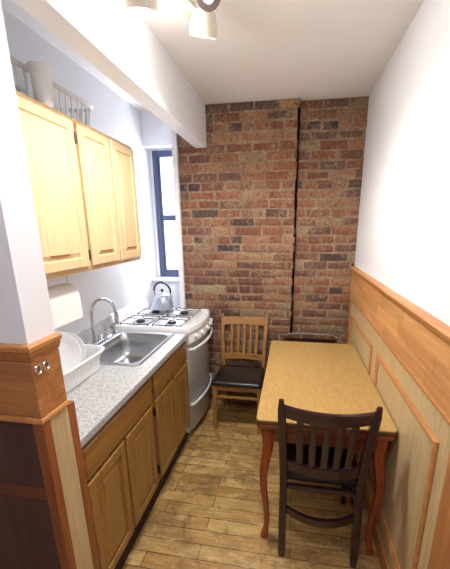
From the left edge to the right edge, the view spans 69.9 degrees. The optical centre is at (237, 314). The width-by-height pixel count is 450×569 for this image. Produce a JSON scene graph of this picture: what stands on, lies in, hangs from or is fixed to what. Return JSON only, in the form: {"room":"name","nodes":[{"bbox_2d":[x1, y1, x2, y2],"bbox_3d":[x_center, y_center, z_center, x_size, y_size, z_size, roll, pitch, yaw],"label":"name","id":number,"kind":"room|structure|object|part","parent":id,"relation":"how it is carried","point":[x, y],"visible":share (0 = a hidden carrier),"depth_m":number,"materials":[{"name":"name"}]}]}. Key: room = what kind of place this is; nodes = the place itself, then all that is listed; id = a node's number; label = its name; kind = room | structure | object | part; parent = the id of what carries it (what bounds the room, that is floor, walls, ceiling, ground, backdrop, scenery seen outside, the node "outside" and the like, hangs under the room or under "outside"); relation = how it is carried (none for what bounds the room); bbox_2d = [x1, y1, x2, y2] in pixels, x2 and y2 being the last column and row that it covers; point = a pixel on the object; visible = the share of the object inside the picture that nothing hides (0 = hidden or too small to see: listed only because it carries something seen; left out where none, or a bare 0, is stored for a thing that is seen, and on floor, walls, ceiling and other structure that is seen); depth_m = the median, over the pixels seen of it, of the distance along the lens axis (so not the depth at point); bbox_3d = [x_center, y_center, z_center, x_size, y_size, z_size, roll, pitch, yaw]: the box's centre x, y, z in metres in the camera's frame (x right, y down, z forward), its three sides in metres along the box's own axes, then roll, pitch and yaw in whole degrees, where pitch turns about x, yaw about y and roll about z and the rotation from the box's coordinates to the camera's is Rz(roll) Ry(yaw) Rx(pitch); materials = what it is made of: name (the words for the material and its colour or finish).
{"room":"kitchen","nodes":[
{"label":"kitchen","id":0,"kind":"room"},
{"bbox_2d":[0,0,54,361],"bbox_3d":[-1.699,-0.006,1.140,2.250,2.770,0.110,2,15,9],"label":"wall partition","id":1,"kind":"structure","parent":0,"point":[26,317],"depth_m":0.88,"materials":[{"name":"white paint"}]},
{"bbox_2d":[0,333,99,568],"bbox_3d":[-1.657,0.682,1.324,2.222,1.345,0.164,2,15,9],"label":"trim","id":2,"kind":"structure","parent":1,"relation":"attached to","point":[46,521],"depth_m":1.06,"materials":[{"name":"brown wood"}]},
{"bbox_3d":[-1.029,0.576,1.119,0.820,0.045,0.004,2,15,9],"label":"rail","id":3,"kind":"part","parent":2,"relation":"part of","materials":[{"name":"brown wood"}]},
{"bbox_3d":[-1.677,0.821,1.301,2.200,1.088,0.002,2,15,9],"label":"panel","id":4,"kind":"part","parent":2,"relation":"part of","materials":[{"name":"brown wood"}]},
{"bbox_3d":[-1.665,0.062,1.141,2.222,0.053,0.132,2,15,9],"label":"cap rail","id":5,"kind":"part","parent":2,"relation":"part of","materials":[{"name":"brown wood"}]},
{"bbox_2d":[34,364,41,375],"bbox_3d":[-0.588,0.164,0.947,0.006,0.033,0.028,2,15,9],"label":"ring hook","id":6,"kind":"object","parent":2,"relation":"attached to","point":[39,365],"visible":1,"depth_m":0.94,"materials":[{"name":"silver metal"}]},
{"bbox_2d":[42,360,49,370],"bbox_3d":[-0.582,0.156,0.978,0.006,0.033,0.028,2,15,9],"label":"ring hook","id":7,"kind":"object","parent":2,"relation":"attached to","point":[45,361],"visible":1,"depth_m":0.97,"materials":[{"name":"silver metal"}]},
{"bbox_3d":[-0.582,0.846,1.175,0.002,1.088,0.110,2,15,9],"label":"pale panel","id":8,"kind":"part","parent":2,"relation":"part of","materials":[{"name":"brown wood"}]},
{"bbox_2d":[1,0,148,110],"bbox_3d":[-0.806,-1.587,1.851,0.667,0.100,2.452,2,15,9],"label":"ceiling","id":9,"kind":"structure","parent":0,"point":[10,6],"depth_m":1.85,"materials":[{"name":"paint"}]},
{"bbox_2d":[2,7,157,333],"bbox_3d":[-1.071,-0.265,2.280,0.100,2.670,2.402,2,15,9],"label":"wall","id":10,"kind":"structure","parent":0,"point":[124,284],"depth_m":2.37,"materials":[{"name":"white paint"}]},
{"bbox_2d":[16,90,90,278],"bbox_3d":[-0.978,-0.534,1.433,0.338,0.730,0.473,2,15,9],"label":"upper cabinet","id":11,"kind":"object","parent":10,"relation":"attached to","point":[48,133],"visible":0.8,"depth_m":1.43,"materials":[{"name":"brown wood"}]},
{"bbox_2d":[27,61,53,108],"bbox_3d":[-0.853,-0.989,1.402,0.093,0.161,0.093,2,15,9],"label":"plastic cup","id":12,"kind":"object","parent":11,"relation":"on","point":[40,74],"visible":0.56,"depth_m":1.37,"materials":[{"name":"white plastic"}]},
{"bbox_2d":[48,275,82,328],"bbox_3d":[-0.960,-0.075,1.630,0.152,0.258,0.340,2,15,9],"label":"paper towel holder","id":13,"kind":"object","parent":11,"relation":"attached to","point":[65,300],"visible":0.39,"depth_m":1.66,"materials":[{"name":"white paper"}]},
{"bbox_2d":[75,318,110,343],"bbox_3d":[-1.096,0.234,1.866,0.019,0.090,1.280,2,15,9],"label":"backsplash","id":14,"kind":"structure","parent":10,"relation":"attached to","point":[85,335],"depth_m":2.29,"materials":[{"name":"laminate"}]},
{"bbox_2d":[71,118,141,269],"bbox_3d":[-0.890,-0.668,1.933,0.338,0.730,0.612,2,15,9],"label":"upper cabinet","id":15,"kind":"object","parent":10,"relation":"attached to","point":[106,169],"visible":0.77,"depth_m":1.83,"materials":[{"name":"brown wood"}]},
{"bbox_2d":[10,54,93,126],"bbox_3d":[-0.975,-1.048,1.602,0.198,0.168,0.704,2,15,9],"label":"dish rack","id":16,"kind":"object","parent":15,"relation":"on","point":[16,62],"visible":0.39,"depth_m":1.64,"materials":[{"name":"white plastic"}]},
{"bbox_3d":[-0.759,-0.629,1.773,0.019,0.686,0.283,2,15,9],"label":"door","id":17,"kind":"part","parent":15,"relation":"part of","materials":[{"name":"yellow wood"}]},
{"bbox_3d":[-0.710,-0.704,2.053,0.019,0.686,0.276,2,15,9],"label":"door","id":18,"kind":"part","parent":15,"relation":"part of","materials":[{"name":"yellow wood"}]},
{"bbox_2d":[140,111,180,307],"bbox_3d":[-0.543,-0.528,3.242,0.610,2.670,0.180,2,15,9],"label":"wall","id":19,"kind":"structure","parent":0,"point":[156,134],"depth_m":2.90,"materials":[{"name":"paint"}]},
{"bbox_2d":[149,149,178,281],"bbox_3d":[-0.645,-0.943,3.114,0.420,1.230,0.205,2,15,9],"label":"window","id":20,"kind":"structure","parent":19,"relation":"attached to","point":[155,155],"depth_m":3.17,"materials":[{"name":"paint"}]},
{"bbox_3d":[-0.656,-0.353,3.243,0.400,0.025,0.145,2,15,9],"label":"sill","id":21,"kind":"part","parent":20,"relation":"part of","materials":[{"name":"paint"}]},
{"bbox_3d":[-0.628,-0.971,3.169,0.264,1.053,0.050,2,15,9],"label":"sash rail","id":22,"kind":"part","parent":20,"relation":"part of","materials":[{"name":"blue paint"}]},
{"bbox_2d":[177,98,299,402],"bbox_3d":[0.013,-0.441,2.967,0.991,2.636,0.284,2,15,9],"label":"wall","id":23,"kind":"structure","parent":0,"point":[237,192],"depth_m":2.73,"materials":[{"name":"red brick"}]},
{"bbox_2d":[12,0,206,147],"bbox_3d":[-0.463,-1.342,1.653,0.093,0.474,1.962,2,15,9],"label":"ceiling beam","id":24,"kind":"structure","parent":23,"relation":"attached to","point":[122,46],"depth_m":1.40,"materials":[{"name":"white paint"}]},
{"bbox_2d":[171,129,185,307],"bbox_3d":[-0.505,-0.449,2.948,0.043,2.670,0.128,2,15,9],"label":"trim","id":25,"kind":"structure","parent":23,"relation":"attached to","point":[175,160],"depth_m":2.78,"materials":[{"name":"white paint"}]},
{"bbox_2d":[122,400,380,568],"bbox_3d":[-1.019,1.392,1.406,3.605,0.080,4.900,2,15,9],"label":"floor","id":26,"kind":"structure","parent":0,"point":[208,513],"depth_m":1.93,"materials":[{"name":"brown wood"}]},
{"bbox_2d":[81,378,158,568],"bbox_3d":[-0.832,0.828,1.661,0.610,0.874,0.662,2,15,9],"label":"base cabinet","id":27,"kind":"object","parent":26,"relation":"on","point":[120,460],"visible":0.48,"depth_m":1.53,"materials":[{"name":"brown wood"}]},
{"bbox_3d":[-0.568,0.895,1.462,0.019,0.540,0.285,2,15,9],"label":"door","id":28,"kind":"part","parent":27,"relation":"part of","materials":[{"name":"brown wood"}]},
{"bbox_3d":[-0.544,0.511,1.525,0.019,0.142,0.607,2,15,9],"label":"drawer","id":29,"kind":"part","parent":27,"relation":"part of","materials":[{"name":"brown wood"}]},
{"bbox_2d":[66,318,188,447],"bbox_3d":[-0.789,0.266,1.821,0.641,0.134,1.280,2,15,9],"label":"countertop","id":30,"kind":"structure","parent":27,"relation":"on","point":[96,399],"depth_m":1.60,"materials":[{"name":"stone"}]},
{"bbox_2d":[63,344,104,392],"bbox_3d":[-0.910,0.279,1.641,0.329,0.113,0.419,2,15,9],"label":"dish rack","id":31,"kind":"object","parent":30,"relation":"on","point":[90,365],"visible":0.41,"depth_m":1.63,"materials":[{"name":"white plastic"}]},
{"bbox_2d":[55,331,81,372],"bbox_3d":[-0.917,0.206,1.611,0.244,0.239,0.057,-6,16,-19],"label":"dinner plate","id":32,"kind":"object","parent":31,"relation":"in","point":[70,352],"visible":0.32,"depth_m":1.64,"materials":[{"name":"white ceramic"}]},
{"bbox_2d":[64,332,85,362],"bbox_3d":[-0.915,0.200,1.683,0.220,0.216,0.054,-6,16,-19],"label":"dinner plate","id":33,"kind":"object","parent":31,"relation":"in","point":[80,342],"visible":0.13,"depth_m":1.71,"materials":[{"name":"white ceramic"}]},
{"bbox_2d":[90,298,118,344],"bbox_3d":[-0.933,0.034,2.195,0.071,0.295,0.296,4,16,17],"label":"kitchen faucet","id":34,"kind":"object","parent":30,"relation":"on","point":[95,341],"visible":0.94,"depth_m":2.18,"materials":[{"name":"silver metal"}]},
{"bbox_3d":[-0.941,0.178,2.204,0.043,0.013,0.240,2,15,9],"label":"plate","id":35,"kind":"part","parent":34,"relation":"part of","materials":[{"name":"silver metal"}]},
{"bbox_2d":[91,331,173,365],"bbox_3d":[-0.745,0.290,2.138,0.480,0.176,0.580,2,15,9],"label":"sink","id":36,"kind":"object","parent":30,"relation":"in","point":[123,348],"visible":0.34,"depth_m":2.35,"materials":[{"name":"metal"}]},
{"bbox_2d":[112,322,116,333],"bbox_3d":[-0.910,0.100,2.362,0.036,0.081,0.036,2,15,9],"label":"sprayer","id":37,"kind":"object","parent":36,"relation":"on","point":[114,331],"visible":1,"depth_m":2.35,"materials":[{"name":"silver metal"}]},
{"bbox_3d":[-0.562,0.775,1.600,0.021,0.744,0.662,2,15,9],"label":"frame","id":38,"kind":"part","parent":27,"relation":"part of","materials":[{"name":"brown wood"}]},
{"bbox_3d":[-0.517,0.817,1.752,0.019,0.540,0.288,2,15,9],"label":"door","id":39,"kind":"part","parent":27,"relation":"part of","materials":[{"name":"brown wood"}]},
{"bbox_2d":[108,298,212,435],"bbox_3d":[-0.587,0.433,2.829,0.717,1.028,0.610,2,15,9],"label":"gas stove","id":40,"kind":"object","parent":26,"relation":"on","point":[196,322],"visible":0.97,"depth_m":2.63,"materials":[{"name":"white metal"}]},
{"bbox_2d":[115,307,209,333],"bbox_3d":[-0.590,0.038,2.723,0.667,0.037,0.610,2,15,9],"label":"cooktop","id":41,"kind":"object","parent":40,"relation":"in","point":[191,322],"depth_m":2.60,"materials":[{"name":"white metal"}]},
{"bbox_2d":[152,282,173,310],"bbox_3d":[-0.668,-0.171,2.856,0.192,0.241,0.188,-2,15,-7],"label":"tea kettle","id":42,"kind":"object","parent":40,"relation":"on","point":[162,301],"visible":1,"depth_m":2.80,"materials":[{"name":"metal"}]},
{"bbox_3d":[-0.671,-0.216,2.844,0.195,0.148,0.082,2,15,9],"label":"handle","id":43,"kind":"part","parent":42,"relation":"part of","materials":[{"name":"black metal"}]},
{"bbox_3d":[-0.307,0.110,2.693,0.093,0.090,0.604,2,15,9],"label":"control panel","id":44,"kind":"part","parent":40,"relation":"part of","materials":[{"name":"white metal"}]},
{"bbox_3d":[-0.321,0.389,2.771,0.081,0.470,0.604,2,15,9],"label":"oven door","id":45,"kind":"part","parent":40,"relation":"part of","materials":[{"name":"white metal"}]},
{"bbox_3d":[-0.322,0.751,2.869,0.079,0.260,0.604,2,15,9],"label":"drawer","id":46,"kind":"part","parent":40,"relation":"part of","materials":[{"name":"white metal"}]},
{"bbox_3d":[-0.283,0.199,2.713,0.090,0.029,0.571,2,15,9],"label":"handle","id":47,"kind":"part","parent":40,"relation":"part of","materials":[{"name":"white metal"}]},
{"bbox_3d":[-0.292,0.653,2.837,0.074,0.029,0.571,2,15,9],"label":"handle","id":48,"kind":"part","parent":40,"relation":"part of","materials":[{"name":"white metal"}]},
{"bbox_2d":[150,341,190,497],"bbox_3d":[-0.727,0.665,2.267,0.610,0.874,0.615,2,15,9],"label":"base cabinet","id":49,"kind":"object","parent":26,"relation":"on","point":[169,383],"visible":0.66,"depth_m":2.12,"materials":[{"name":"brown wood"}]},
{"bbox_3d":[-0.460,0.729,2.080,0.019,0.540,0.279,2,15,9],"label":"door","id":50,"kind":"part","parent":49,"relation":"part of","materials":[{"name":"brown wood"}]},
{"bbox_3d":[-0.438,0.347,2.133,0.019,0.142,0.578,2,15,9],"label":"drawer","id":51,"kind":"part","parent":49,"relation":"part of","materials":[{"name":"brown wood"}]},
{"bbox_3d":[-0.410,0.651,2.367,0.019,0.540,0.276,2,15,9],"label":"door","id":52,"kind":"part","parent":49,"relation":"part of","materials":[{"name":"brown wood"}]},
{"bbox_2d":[211,313,267,433],"bbox_3d":[0.029,0.493,2.826,0.431,0.905,0.522,2,15,9],"label":"dining chair","id":53,"kind":"object","parent":26,"relation":"on","point":[238,378],"visible":0.92,"depth_m":2.83,"materials":[{"name":"brown wood"}]},
{"bbox_3d":[-0.190,0.780,2.703,0.038,0.418,0.038,2,15,9],"label":"leg","id":54,"kind":"part","parent":53,"relation":"part of","materials":[{"name":"brown wood"}]},
{"bbox_3d":[-0.129,0.442,3.023,0.051,0.905,0.117,2,15,9],"label":"leg","id":55,"kind":"part","parent":53,"relation":"part of","materials":[{"name":"brown wood"}]},
{"bbox_3d":[0.016,0.522,2.756,0.424,0.046,0.370,2,15,9],"label":"seat","id":56,"kind":"part","parent":53,"relation":"part of","materials":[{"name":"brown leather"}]},
{"bbox_3d":[0.021,0.560,2.792,0.392,0.044,0.383,2,15,9],"label":"seat frame","id":57,"kind":"part","parent":53,"relation":"part of","materials":[{"name":"brown wood"}]},
{"bbox_3d":[0.054,0.386,2.954,0.348,0.050,0.053,2,15,9],"label":"rail","id":58,"kind":"part","parent":53,"relation":"part of","materials":[{"name":"brown wood"}]},
{"bbox_3d":[0.063,0.059,2.937,0.380,0.065,0.075,2,15,9],"label":"rail","id":59,"kind":"part","parent":53,"relation":"part of","materials":[{"name":"brown wood"}]},
{"bbox_3d":[0.176,0.793,2.643,0.038,0.418,0.038,2,15,9],"label":"leg","id":60,"kind":"part","parent":53,"relation":"part of","materials":[{"name":"brown wood"}]},
{"bbox_3d":[0.245,0.455,2.961,0.051,0.905,0.117,2,15,9],"label":"leg","id":61,"kind":"part","parent":53,"relation":"part of","materials":[{"name":"brown wood"}]},
{"bbox_2d":[284,333,337,343],"bbox_3d":[0.628,0.548,2.829,0.458,0.767,0.117,2,15,9],"label":"folding chair","id":62,"kind":"object","parent":26,"relation":"on","point":[287,334],"visible":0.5,"depth_m":2.77,"materials":[{"name":"silver metal"}]},
{"bbox_3d":[0.632,0.314,2.801,0.414,0.215,0.016,2,15,9],"label":"backrest","id":63,"kind":"part","parent":62,"relation":"part of","materials":[{"name":"brown metal"}]},
{"bbox_2d":[256,340,397,554],"bbox_3d":[0.508,0.743,2.158,0.653,0.761,1.156,2,15,9],"label":"dining table","id":64,"kind":"object","parent":26,"relation":"on","point":[331,378],"visible":0.91,"depth_m":1.77,"materials":[{"name":"brown wood"}]},
{"bbox_3d":[0.151,0.895,1.709,0.068,0.706,0.068,2,15,9],"label":"leg","id":65,"kind":"part","parent":64,"relation":"part of","materials":[{"name":"brown wood"}]},
{"bbox_3d":[0.690,0.914,1.621,0.068,0.706,0.068,2,15,9],"label":"leg","id":66,"kind":"part","parent":64,"relation":"part of","materials":[{"name":"brown wood"}]},
{"bbox_2d":[278,399,382,567],"bbox_3d":[0.430,0.776,1.696,0.436,0.937,0.532,2,15,9],"label":"dining chair","id":67,"kind":"object","parent":26,"relation":"on","point":[324,464],"visible":0.97,"depth_m":1.51,"materials":[{"name":"brown wood"}]},
{"bbox_3d":[0.215,0.813,1.567,0.057,0.937,0.121,2,15,9],"label":"leg","id":68,"kind":"part","parent":67,"relation":"part of","materials":[{"name":"brown wood"}]},
{"bbox_3d":[0.440,0.831,1.767,0.392,0.044,0.383,2,15,9],"label":"seat frame","id":69,"kind":"part","parent":67,"relation":"part of","materials":[{"name":"brown wood"}]},
{"bbox_3d":[0.444,0.781,1.780,0.424,0.046,0.370,2,15,9],"label":"seat","id":70,"kind":"part","parent":67,"relation":"part of","materials":[{"name":"black leather"}]},
{"bbox_3d":[0.404,0.745,1.532,0.348,0.052,0.061,2,15,9],"label":"rail","id":71,"kind":"part","parent":67,"relation":"part of","materials":[{"name":"brown wood"}]},
{"bbox_3d":[0.390,0.444,1.379,0.380,0.067,0.085,2,15,9],"label":"rail","id":72,"kind":"part","parent":67,"relation":"part of","materials":[{"name":"brown wood"}]},
{"bbox_3d":[0.654,0.974,1.954,0.038,0.418,0.038,2,15,9],"label":"leg","id":73,"kind":"part","parent":67,"relation":"part of","materials":[{"name":"brown wood"}]},
{"bbox_3d":[0.589,0.826,1.505,0.057,0.937,0.121,2,15,9],"label":"leg","id":74,"kind":"part","parent":67,"relation":"part of","materials":[{"name":"brown wood"}]},
{"bbox_2d":[144,0,423,104],"bbox_3d":[-1.040,-1.221,0.705,3.605,0.120,4.900,2,15,9],"label":"ceiling","id":75,"kind":"structure","parent":0,"point":[306,50],"depth_m":1.73,"materials":[{"name":"paint"}]},
{"bbox_2d":[125,0,219,38],"bbox_3d":[-0.185,-1.221,1.272,0.311,0.186,0.483,8,17,28],"label":"track light","id":76,"kind":"object","parent":75,"relation":"attached to","point":[203,21],"visible":1,"depth_m":1.32,"materials":[{"name":"white metal"}]},
{"bbox_3d":[-0.352,-1.129,1.184,0.092,0.035,0.091,2,15,9],"label":"bulb","id":77,"kind":"part","parent":76,"relation":"part of","materials":[{"name":"white glass"}]},
{"bbox_2d":[292,96,368,343],"bbox_3d":[0.766,-0.431,2.908,0.510,2.636,0.284,2,15,9],"label":"wall","id":78,"kind":"structure","parent":0,"point":[332,134],"depth_m":2.66,"materials":[{"name":"red brick"}]},
{"bbox_2d":[290,107,300,337],"bbox_3d":[0.522,-0.423,2.943,0.060,2.606,0.150,2,15,9],"label":"trim","id":79,"kind":"structure","parent":78,"relation":"attached to","point":[299,110],"depth_m":2.76,"materials":[{"name":"black metal"}]},
{"bbox_2d":[354,0,449,325],"bbox_3d":[0.699,0.158,0.773,0.100,2.606,4.900,2,15,9],"label":"wall","id":80,"kind":"structure","parent":0,"point":[403,242],"depth_m":1.46,"materials":[{"name":"white paint"}]},
{"bbox_2d":[346,266,449,568],"bbox_3d":[0.722,0.624,1.473,0.048,1.342,3.000,2,15,9],"label":"wainscoting","id":81,"kind":"structure","parent":80,"relation":"attached to","point":[404,349],"depth_m":1.35,"materials":[{"name":"brown wood"}]},
{"bbox_3d":[0.893,0.462,2.444,0.013,0.750,0.770,2,15,9],"label":"panel molding","id":82,"kind":"part","parent":81,"relation":"part of","materials":[{"name":"brown wood"}]},
{"bbox_3d":[0.731,1.226,1.628,0.014,0.100,2.990,2,15,9],"label":"rail","id":83,"kind":"part","parent":81,"relation":"part of","materials":[{"name":"brown wood"}]},
{"bbox_3d":[0.716,-0.001,1.300,0.048,0.044,2.990,2,15,9],"label":"cap rail","id":84,"kind":"part","parent":81,"relation":"part of","materials":[{"name":"brown wood"}]},
{"bbox_3d":[0.740,0.693,1.564,0.013,0.762,0.815,2,15,9],"label":"panel molding","id":85,"kind":"part","parent":81,"relation":"part of","materials":[{"name":"brown wood"}]}
]}

